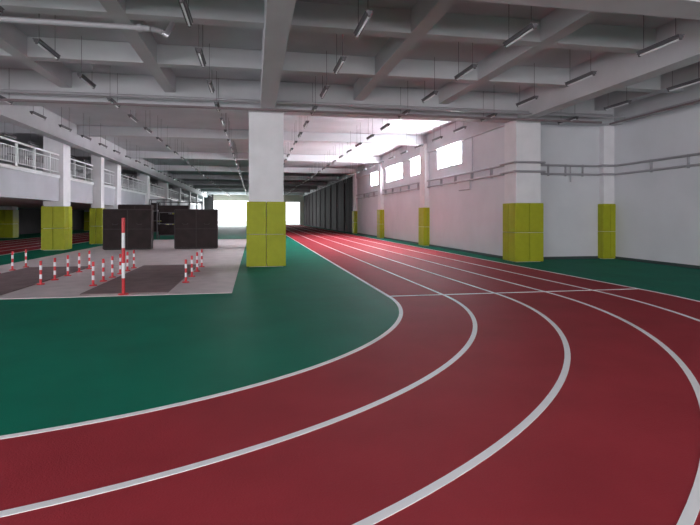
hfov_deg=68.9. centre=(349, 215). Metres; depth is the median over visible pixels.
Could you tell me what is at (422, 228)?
pad
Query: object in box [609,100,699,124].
ceiling pipe
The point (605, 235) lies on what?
pad
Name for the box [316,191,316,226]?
door frame
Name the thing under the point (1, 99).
ceiling pipe
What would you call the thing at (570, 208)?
wall
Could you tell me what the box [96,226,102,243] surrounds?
pad
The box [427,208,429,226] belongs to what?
pad
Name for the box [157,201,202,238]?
equipment rack
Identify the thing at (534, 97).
ceiling light
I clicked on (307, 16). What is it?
ceiling
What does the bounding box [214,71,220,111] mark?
ceiling light
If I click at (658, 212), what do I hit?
wall
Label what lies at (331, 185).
door frame
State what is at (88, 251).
post
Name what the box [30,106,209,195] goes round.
ceiling lights
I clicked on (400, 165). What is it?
glazing
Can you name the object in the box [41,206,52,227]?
pad
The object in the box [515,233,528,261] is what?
pad
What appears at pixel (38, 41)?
ceiling light
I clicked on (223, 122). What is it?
ceiling lights
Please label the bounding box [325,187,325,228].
door frame
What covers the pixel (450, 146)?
frame
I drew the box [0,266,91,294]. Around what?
floor mat
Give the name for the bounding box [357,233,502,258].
baseboard
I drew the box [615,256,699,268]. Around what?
baseboard
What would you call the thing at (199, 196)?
shaft
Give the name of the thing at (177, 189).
shaft
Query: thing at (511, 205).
pad
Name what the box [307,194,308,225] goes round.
leaf
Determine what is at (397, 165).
frame
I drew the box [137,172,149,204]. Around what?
shaft
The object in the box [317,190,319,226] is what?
leaf
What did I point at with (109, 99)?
ceiling light
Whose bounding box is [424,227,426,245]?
pad
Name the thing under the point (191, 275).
post
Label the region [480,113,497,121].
ceiling light
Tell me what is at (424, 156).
shaft
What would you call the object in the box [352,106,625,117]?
ceiling pipe
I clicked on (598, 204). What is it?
pad
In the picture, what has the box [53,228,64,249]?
pad
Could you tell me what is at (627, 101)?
ceiling light
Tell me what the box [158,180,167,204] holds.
shaft
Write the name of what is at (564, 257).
baseboard
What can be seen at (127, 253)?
post
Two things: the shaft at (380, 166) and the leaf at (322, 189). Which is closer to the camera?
the shaft at (380, 166)
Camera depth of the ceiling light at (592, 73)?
12.26 m
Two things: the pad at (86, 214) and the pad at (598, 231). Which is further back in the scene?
the pad at (86, 214)
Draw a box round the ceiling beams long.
[0,0,699,197]
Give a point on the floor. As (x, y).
(64, 361)
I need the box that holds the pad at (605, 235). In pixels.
[602,232,609,258]
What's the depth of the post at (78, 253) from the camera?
14.41 m
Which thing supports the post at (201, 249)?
on the concrete pad at (219, 273)
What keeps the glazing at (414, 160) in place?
attached to the wall at (470, 220)
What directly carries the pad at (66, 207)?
attached to the column at (64, 151)
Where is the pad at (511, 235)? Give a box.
[509,232,514,261]
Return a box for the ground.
[218,221,299,224]
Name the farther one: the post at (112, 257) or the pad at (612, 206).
the pad at (612, 206)
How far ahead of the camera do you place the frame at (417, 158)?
29.27 m
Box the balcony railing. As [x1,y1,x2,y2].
[0,136,201,204]
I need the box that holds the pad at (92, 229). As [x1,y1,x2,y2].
[89,226,95,243]
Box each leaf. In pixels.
[304,195,305,224]
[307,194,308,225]
[310,192,312,225]
[313,191,315,226]
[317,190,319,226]
[321,188,324,227]
[326,185,330,228]
[332,183,336,229]
[338,180,344,231]
[346,176,352,232]
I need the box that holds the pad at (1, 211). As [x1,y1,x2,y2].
[0,210,3,223]
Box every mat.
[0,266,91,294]
[80,264,198,294]
[103,209,152,249]
[118,204,153,240]
[174,209,217,248]
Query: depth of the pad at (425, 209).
26.99 m
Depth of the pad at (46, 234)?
23.64 m
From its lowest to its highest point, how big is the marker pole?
1.550 m
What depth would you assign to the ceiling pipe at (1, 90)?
15.31 m
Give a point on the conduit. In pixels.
(543, 172)
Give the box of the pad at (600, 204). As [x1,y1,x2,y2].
[600,204,601,230]
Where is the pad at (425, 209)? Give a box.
[424,207,426,226]
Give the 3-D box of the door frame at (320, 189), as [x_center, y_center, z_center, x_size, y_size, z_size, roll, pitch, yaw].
[-3.944,-1.050,69.927,0.180,5.300,0.200,0,0,-11]
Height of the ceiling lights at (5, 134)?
1.040 m
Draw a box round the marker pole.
[118,218,128,294]
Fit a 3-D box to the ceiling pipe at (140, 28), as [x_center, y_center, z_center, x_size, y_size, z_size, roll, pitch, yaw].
[-9.416,-3.437,8.128,12.499,0.609,1.194,0,0,-11]
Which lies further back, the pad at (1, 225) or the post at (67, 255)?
the pad at (1, 225)
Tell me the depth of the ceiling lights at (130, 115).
26.86 m
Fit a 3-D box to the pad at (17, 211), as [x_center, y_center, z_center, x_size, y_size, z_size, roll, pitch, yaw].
[-24.542,0.059,37.587,0.070,1.019,0.444,0,0,-11]
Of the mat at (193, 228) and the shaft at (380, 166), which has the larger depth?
the shaft at (380, 166)
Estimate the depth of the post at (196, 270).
14.57 m
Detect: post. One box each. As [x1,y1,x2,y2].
[9,251,15,270]
[23,249,28,267]
[36,261,44,284]
[51,258,58,279]
[64,255,71,275]
[76,253,81,271]
[86,251,91,268]
[89,261,97,285]
[99,259,106,281]
[109,256,115,277]
[117,254,121,273]
[125,252,130,270]
[131,250,136,267]
[182,259,188,282]
[188,256,194,276]
[194,252,199,271]
[199,249,204,266]
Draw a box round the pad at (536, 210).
[529,203,543,231]
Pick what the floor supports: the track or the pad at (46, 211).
the track
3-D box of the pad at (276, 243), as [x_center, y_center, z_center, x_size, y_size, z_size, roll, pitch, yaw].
[-2.323,1.081,16.062,0.604,0.999,0.070,0,0,-11]
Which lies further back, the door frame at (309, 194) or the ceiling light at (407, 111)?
the door frame at (309, 194)
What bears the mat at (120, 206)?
on the concrete pad at (219, 273)
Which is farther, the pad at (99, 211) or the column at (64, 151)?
the pad at (99, 211)
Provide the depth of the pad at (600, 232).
18.94 m
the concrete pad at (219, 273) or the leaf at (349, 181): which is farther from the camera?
the leaf at (349, 181)
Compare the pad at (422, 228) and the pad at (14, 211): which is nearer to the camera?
the pad at (422, 228)
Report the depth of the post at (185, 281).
12.16 m
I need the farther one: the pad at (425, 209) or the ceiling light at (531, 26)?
the pad at (425, 209)
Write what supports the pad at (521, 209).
attached to the shaft at (522, 139)
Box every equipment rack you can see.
[149,199,171,231]
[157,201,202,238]
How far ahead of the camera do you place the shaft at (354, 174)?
45.95 m
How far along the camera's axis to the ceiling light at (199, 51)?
10.58 m
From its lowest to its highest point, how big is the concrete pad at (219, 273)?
0.012 m
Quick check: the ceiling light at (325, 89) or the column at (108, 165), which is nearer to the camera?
the ceiling light at (325, 89)
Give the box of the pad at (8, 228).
[4,224,12,237]
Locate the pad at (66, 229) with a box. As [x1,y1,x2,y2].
[65,228,68,249]
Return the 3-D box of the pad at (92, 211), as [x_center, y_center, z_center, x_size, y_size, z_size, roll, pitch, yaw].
[-14.524,0.059,28.775,0.339,1.019,0.070,0,0,-11]
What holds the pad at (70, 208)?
attached to the column at (64, 151)
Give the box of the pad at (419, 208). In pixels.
[419,208,420,226]
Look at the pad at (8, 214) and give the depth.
36.81 m
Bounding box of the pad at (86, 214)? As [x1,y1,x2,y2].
[84,212,88,220]
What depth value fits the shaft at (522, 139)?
17.73 m
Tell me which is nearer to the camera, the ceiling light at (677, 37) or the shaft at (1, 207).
the ceiling light at (677, 37)
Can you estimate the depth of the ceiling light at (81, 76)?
12.24 m
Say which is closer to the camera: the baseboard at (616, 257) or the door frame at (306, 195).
the baseboard at (616, 257)
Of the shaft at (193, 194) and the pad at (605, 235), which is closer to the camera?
the pad at (605, 235)
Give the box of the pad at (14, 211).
[13,210,15,223]
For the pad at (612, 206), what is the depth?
18.91 m
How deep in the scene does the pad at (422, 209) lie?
27.19 m
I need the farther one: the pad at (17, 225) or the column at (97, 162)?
the pad at (17, 225)
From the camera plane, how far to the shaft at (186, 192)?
70.96 m
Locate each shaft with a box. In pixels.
[0,206,17,237]
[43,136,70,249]
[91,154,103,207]
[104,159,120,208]
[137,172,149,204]
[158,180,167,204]
[173,185,180,204]
[184,190,190,208]
[192,193,197,208]
[198,195,203,208]
[249,110,283,266]
[353,173,356,233]
[378,163,383,209]
[420,143,428,245]
[504,120,540,261]
[599,126,613,258]
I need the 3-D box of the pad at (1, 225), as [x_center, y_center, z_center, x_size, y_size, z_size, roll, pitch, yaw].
[-25.184,1.081,36.740,0.494,0.999,0.070,0,0,-11]
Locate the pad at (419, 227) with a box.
[419,227,420,244]
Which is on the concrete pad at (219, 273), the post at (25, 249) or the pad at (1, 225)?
the post at (25, 249)
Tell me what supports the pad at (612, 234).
attached to the shaft at (606, 133)
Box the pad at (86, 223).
[84,221,88,230]
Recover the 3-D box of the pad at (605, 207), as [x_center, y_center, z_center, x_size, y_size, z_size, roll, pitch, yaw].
[9.493,0.059,18.897,0.289,1.019,0.070,0,0,-11]
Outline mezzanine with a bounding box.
[0,163,200,210]
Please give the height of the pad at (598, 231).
0.999 m
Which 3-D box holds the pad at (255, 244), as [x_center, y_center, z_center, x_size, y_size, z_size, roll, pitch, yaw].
[-2.929,1.081,15.948,0.604,0.999,0.070,0,0,-11]
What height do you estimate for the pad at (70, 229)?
0.999 m
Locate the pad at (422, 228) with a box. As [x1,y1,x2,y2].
[421,227,423,245]
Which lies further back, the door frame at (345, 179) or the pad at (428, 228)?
the door frame at (345, 179)
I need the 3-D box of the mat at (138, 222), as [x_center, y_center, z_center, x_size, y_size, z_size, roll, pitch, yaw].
[-10.545,0.629,24.262,2.170,1.918,0.512,0,0,-11]
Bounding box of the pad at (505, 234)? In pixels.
[503,232,508,260]
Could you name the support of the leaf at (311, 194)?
attached to the wall
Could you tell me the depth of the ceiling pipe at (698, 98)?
16.08 m
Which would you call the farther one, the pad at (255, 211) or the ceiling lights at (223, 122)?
the ceiling lights at (223, 122)
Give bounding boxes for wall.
[18,208,83,233]
[157,194,303,224]
[357,126,503,255]
[541,124,598,256]
[614,103,699,265]
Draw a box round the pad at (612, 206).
[610,204,615,230]
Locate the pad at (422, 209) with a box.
[421,208,423,226]
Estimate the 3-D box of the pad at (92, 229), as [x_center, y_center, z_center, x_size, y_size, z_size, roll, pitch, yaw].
[-14.524,1.081,28.775,0.339,0.999,0.070,0,0,-11]
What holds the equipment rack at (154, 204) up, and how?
on the floor
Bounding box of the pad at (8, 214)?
[4,210,12,223]
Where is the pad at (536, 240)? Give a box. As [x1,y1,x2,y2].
[529,233,543,261]
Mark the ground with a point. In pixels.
(219, 222)
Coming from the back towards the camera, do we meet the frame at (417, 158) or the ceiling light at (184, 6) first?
the frame at (417, 158)
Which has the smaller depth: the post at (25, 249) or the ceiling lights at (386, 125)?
the post at (25, 249)
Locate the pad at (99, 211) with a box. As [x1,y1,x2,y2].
[96,208,102,225]
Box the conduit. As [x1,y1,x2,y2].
[356,137,699,198]
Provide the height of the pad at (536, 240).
0.999 m
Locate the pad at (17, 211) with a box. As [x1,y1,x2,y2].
[16,210,18,223]
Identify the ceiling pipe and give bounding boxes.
[0,16,174,37]
[0,89,612,115]
[0,98,601,123]
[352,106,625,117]
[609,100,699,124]
[615,98,699,121]
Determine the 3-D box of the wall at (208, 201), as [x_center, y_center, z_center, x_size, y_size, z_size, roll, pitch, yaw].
[-22.785,-1.350,92.532,29.450,5.900,0.300,0,0,-11]
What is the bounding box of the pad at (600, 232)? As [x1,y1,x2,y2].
[600,232,602,258]
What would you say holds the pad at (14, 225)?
attached to the shaft at (1, 207)
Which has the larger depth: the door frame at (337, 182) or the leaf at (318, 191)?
the leaf at (318, 191)
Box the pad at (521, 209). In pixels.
[515,203,528,232]
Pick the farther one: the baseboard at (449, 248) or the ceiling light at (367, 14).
the baseboard at (449, 248)
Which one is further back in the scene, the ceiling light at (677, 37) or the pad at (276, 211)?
the pad at (276, 211)
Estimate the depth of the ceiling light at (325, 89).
13.33 m
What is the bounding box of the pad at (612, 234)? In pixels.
[610,232,615,258]
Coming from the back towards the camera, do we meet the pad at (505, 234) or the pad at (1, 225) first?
the pad at (1, 225)
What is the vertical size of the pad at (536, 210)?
1.019 m
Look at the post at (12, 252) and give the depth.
14.91 m
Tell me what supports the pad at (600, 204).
attached to the shaft at (606, 133)
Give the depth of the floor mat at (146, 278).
12.38 m
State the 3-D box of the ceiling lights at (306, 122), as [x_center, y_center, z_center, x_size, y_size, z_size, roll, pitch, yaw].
[-7.935,-3.780,52.183,0.130,1.040,69.660,0,0,-11]
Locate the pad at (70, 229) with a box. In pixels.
[69,228,71,248]
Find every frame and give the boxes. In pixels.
[306,195,306,224]
[309,194,309,225]
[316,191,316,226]
[320,189,320,227]
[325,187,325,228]
[331,185,331,229]
[337,182,338,230]
[345,179,345,231]
[387,165,401,181]
[412,158,419,175]
[439,146,460,168]
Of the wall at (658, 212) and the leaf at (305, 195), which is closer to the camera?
the wall at (658, 212)
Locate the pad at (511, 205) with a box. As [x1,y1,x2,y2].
[509,203,514,231]
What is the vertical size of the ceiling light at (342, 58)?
1.040 m
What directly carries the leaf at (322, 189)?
attached to the wall
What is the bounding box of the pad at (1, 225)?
[0,224,3,237]
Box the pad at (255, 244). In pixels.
[246,234,265,266]
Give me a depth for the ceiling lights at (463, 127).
26.26 m
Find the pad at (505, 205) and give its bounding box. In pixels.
[503,203,508,231]
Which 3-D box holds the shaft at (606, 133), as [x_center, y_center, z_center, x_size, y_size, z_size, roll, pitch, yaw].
[9.611,-0.900,19.082,0.450,5.000,0.250,0,0,-11]
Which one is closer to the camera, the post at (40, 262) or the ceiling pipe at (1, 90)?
the post at (40, 262)
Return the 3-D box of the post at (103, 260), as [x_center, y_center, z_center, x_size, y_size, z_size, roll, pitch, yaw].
[-5.998,1.313,12.405,0.180,0.550,0.180,0,0,-11]
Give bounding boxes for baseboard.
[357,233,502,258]
[544,256,599,259]
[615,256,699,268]
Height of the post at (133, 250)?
0.550 m
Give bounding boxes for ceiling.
[0,0,699,194]
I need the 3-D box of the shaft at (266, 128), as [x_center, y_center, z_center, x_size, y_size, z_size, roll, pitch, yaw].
[-2.725,-0.875,16.531,1.080,4.950,1.000,0,0,-11]
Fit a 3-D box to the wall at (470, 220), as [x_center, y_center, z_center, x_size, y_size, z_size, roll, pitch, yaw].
[3.377,-1.350,32.333,0.300,5.900,28.100,0,0,-11]
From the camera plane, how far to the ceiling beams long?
13.61 m
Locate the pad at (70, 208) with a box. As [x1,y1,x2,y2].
[69,207,71,227]
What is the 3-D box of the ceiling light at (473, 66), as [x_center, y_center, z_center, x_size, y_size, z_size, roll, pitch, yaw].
[2.669,-3.780,11.797,0.130,1.040,1.060,0,0,-11]
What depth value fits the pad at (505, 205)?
18.16 m
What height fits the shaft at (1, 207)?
2.300 m
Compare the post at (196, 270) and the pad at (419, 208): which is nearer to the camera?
the post at (196, 270)
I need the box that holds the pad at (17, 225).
[16,224,18,237]
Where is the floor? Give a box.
[0,225,699,435]
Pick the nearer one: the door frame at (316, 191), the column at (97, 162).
the column at (97, 162)
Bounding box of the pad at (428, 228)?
[427,227,429,245]
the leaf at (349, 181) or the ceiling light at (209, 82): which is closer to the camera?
the ceiling light at (209, 82)
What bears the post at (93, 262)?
on the concrete pad at (219, 273)
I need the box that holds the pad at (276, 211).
[267,202,285,233]
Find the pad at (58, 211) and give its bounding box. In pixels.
[53,206,64,227]
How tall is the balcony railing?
0.970 m
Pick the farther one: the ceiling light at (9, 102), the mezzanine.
the mezzanine
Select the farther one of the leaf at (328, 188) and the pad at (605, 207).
the leaf at (328, 188)
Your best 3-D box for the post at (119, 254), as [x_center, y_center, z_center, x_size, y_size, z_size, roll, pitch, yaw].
[-6.294,1.313,13.977,0.180,0.550,0.180,0,0,-11]
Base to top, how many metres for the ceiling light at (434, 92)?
1.040 m
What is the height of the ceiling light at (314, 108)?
1.040 m
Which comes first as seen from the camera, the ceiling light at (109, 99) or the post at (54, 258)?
the post at (54, 258)
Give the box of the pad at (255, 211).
[246,202,265,233]
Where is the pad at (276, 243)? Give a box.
[267,234,285,265]
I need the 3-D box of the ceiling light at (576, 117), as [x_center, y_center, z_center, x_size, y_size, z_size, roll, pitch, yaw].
[7.560,-3.780,17.704,0.130,1.040,1.060,0,0,-11]
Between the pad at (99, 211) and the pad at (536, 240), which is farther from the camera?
the pad at (99, 211)
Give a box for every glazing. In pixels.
[373,172,377,184]
[389,164,401,180]
[413,157,419,174]
[441,143,460,167]
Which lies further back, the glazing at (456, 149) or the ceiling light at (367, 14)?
the glazing at (456, 149)
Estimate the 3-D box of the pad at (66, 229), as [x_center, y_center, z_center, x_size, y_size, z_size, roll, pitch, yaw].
[-13.399,1.081,24.071,0.070,0.999,0.469,0,0,-11]
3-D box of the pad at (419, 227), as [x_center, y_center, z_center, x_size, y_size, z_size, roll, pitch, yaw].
[3.812,1.081,27.673,0.070,0.999,0.419,0,0,-11]
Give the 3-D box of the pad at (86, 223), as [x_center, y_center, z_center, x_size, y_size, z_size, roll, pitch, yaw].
[-28.736,1.081,55.609,0.494,0.999,0.070,0,0,-11]
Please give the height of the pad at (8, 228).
0.999 m
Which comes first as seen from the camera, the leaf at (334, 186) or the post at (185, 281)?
the post at (185, 281)
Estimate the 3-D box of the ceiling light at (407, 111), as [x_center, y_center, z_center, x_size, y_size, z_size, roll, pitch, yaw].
[1.762,-3.780,16.613,0.130,1.040,1.060,0,0,-11]
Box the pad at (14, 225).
[13,224,15,237]
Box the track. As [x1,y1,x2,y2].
[0,225,699,524]
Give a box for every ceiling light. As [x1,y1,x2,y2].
[0,95,12,104]
[32,38,60,59]
[77,36,95,88]
[106,73,119,108]
[178,0,192,27]
[195,48,205,67]
[206,44,214,93]
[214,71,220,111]
[311,76,317,115]
[320,51,329,98]
[333,34,346,74]
[353,0,373,38]
[398,87,409,118]
[421,57,437,102]
[454,42,477,80]
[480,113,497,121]
[503,6,538,47]
[516,63,537,106]
[558,116,578,124]
[565,71,596,86]
[604,100,631,110]
[636,15,684,56]
[666,62,699,91]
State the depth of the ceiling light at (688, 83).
12.88 m
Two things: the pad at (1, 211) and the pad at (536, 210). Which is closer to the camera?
the pad at (536, 210)
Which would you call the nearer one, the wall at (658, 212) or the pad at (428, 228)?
the wall at (658, 212)
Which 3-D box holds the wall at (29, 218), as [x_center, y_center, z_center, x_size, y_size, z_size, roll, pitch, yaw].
[-30.439,-1.350,52.780,0.300,5.900,75.000,0,0,-11]
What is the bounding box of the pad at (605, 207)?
[602,204,609,230]
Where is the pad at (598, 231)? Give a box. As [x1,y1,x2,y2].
[598,231,599,257]
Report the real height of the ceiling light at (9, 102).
1.040 m
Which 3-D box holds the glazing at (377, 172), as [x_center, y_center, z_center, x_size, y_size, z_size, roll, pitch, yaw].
[2.046,-3.150,39.459,0.020,1.520,2.320,0,0,-11]
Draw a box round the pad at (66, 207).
[65,206,68,227]
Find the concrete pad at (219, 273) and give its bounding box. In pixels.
[0,239,245,298]
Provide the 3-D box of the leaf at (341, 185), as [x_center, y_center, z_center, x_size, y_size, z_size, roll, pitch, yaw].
[-0.859,-1.050,53.566,0.170,5.300,3.600,0,0,-11]
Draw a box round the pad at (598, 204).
[598,204,599,230]
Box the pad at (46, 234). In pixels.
[41,228,52,249]
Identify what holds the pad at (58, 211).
attached to the column at (64, 151)
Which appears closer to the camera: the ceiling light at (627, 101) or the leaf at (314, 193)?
the ceiling light at (627, 101)
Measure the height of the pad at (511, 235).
0.999 m
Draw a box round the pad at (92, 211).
[89,208,95,225]

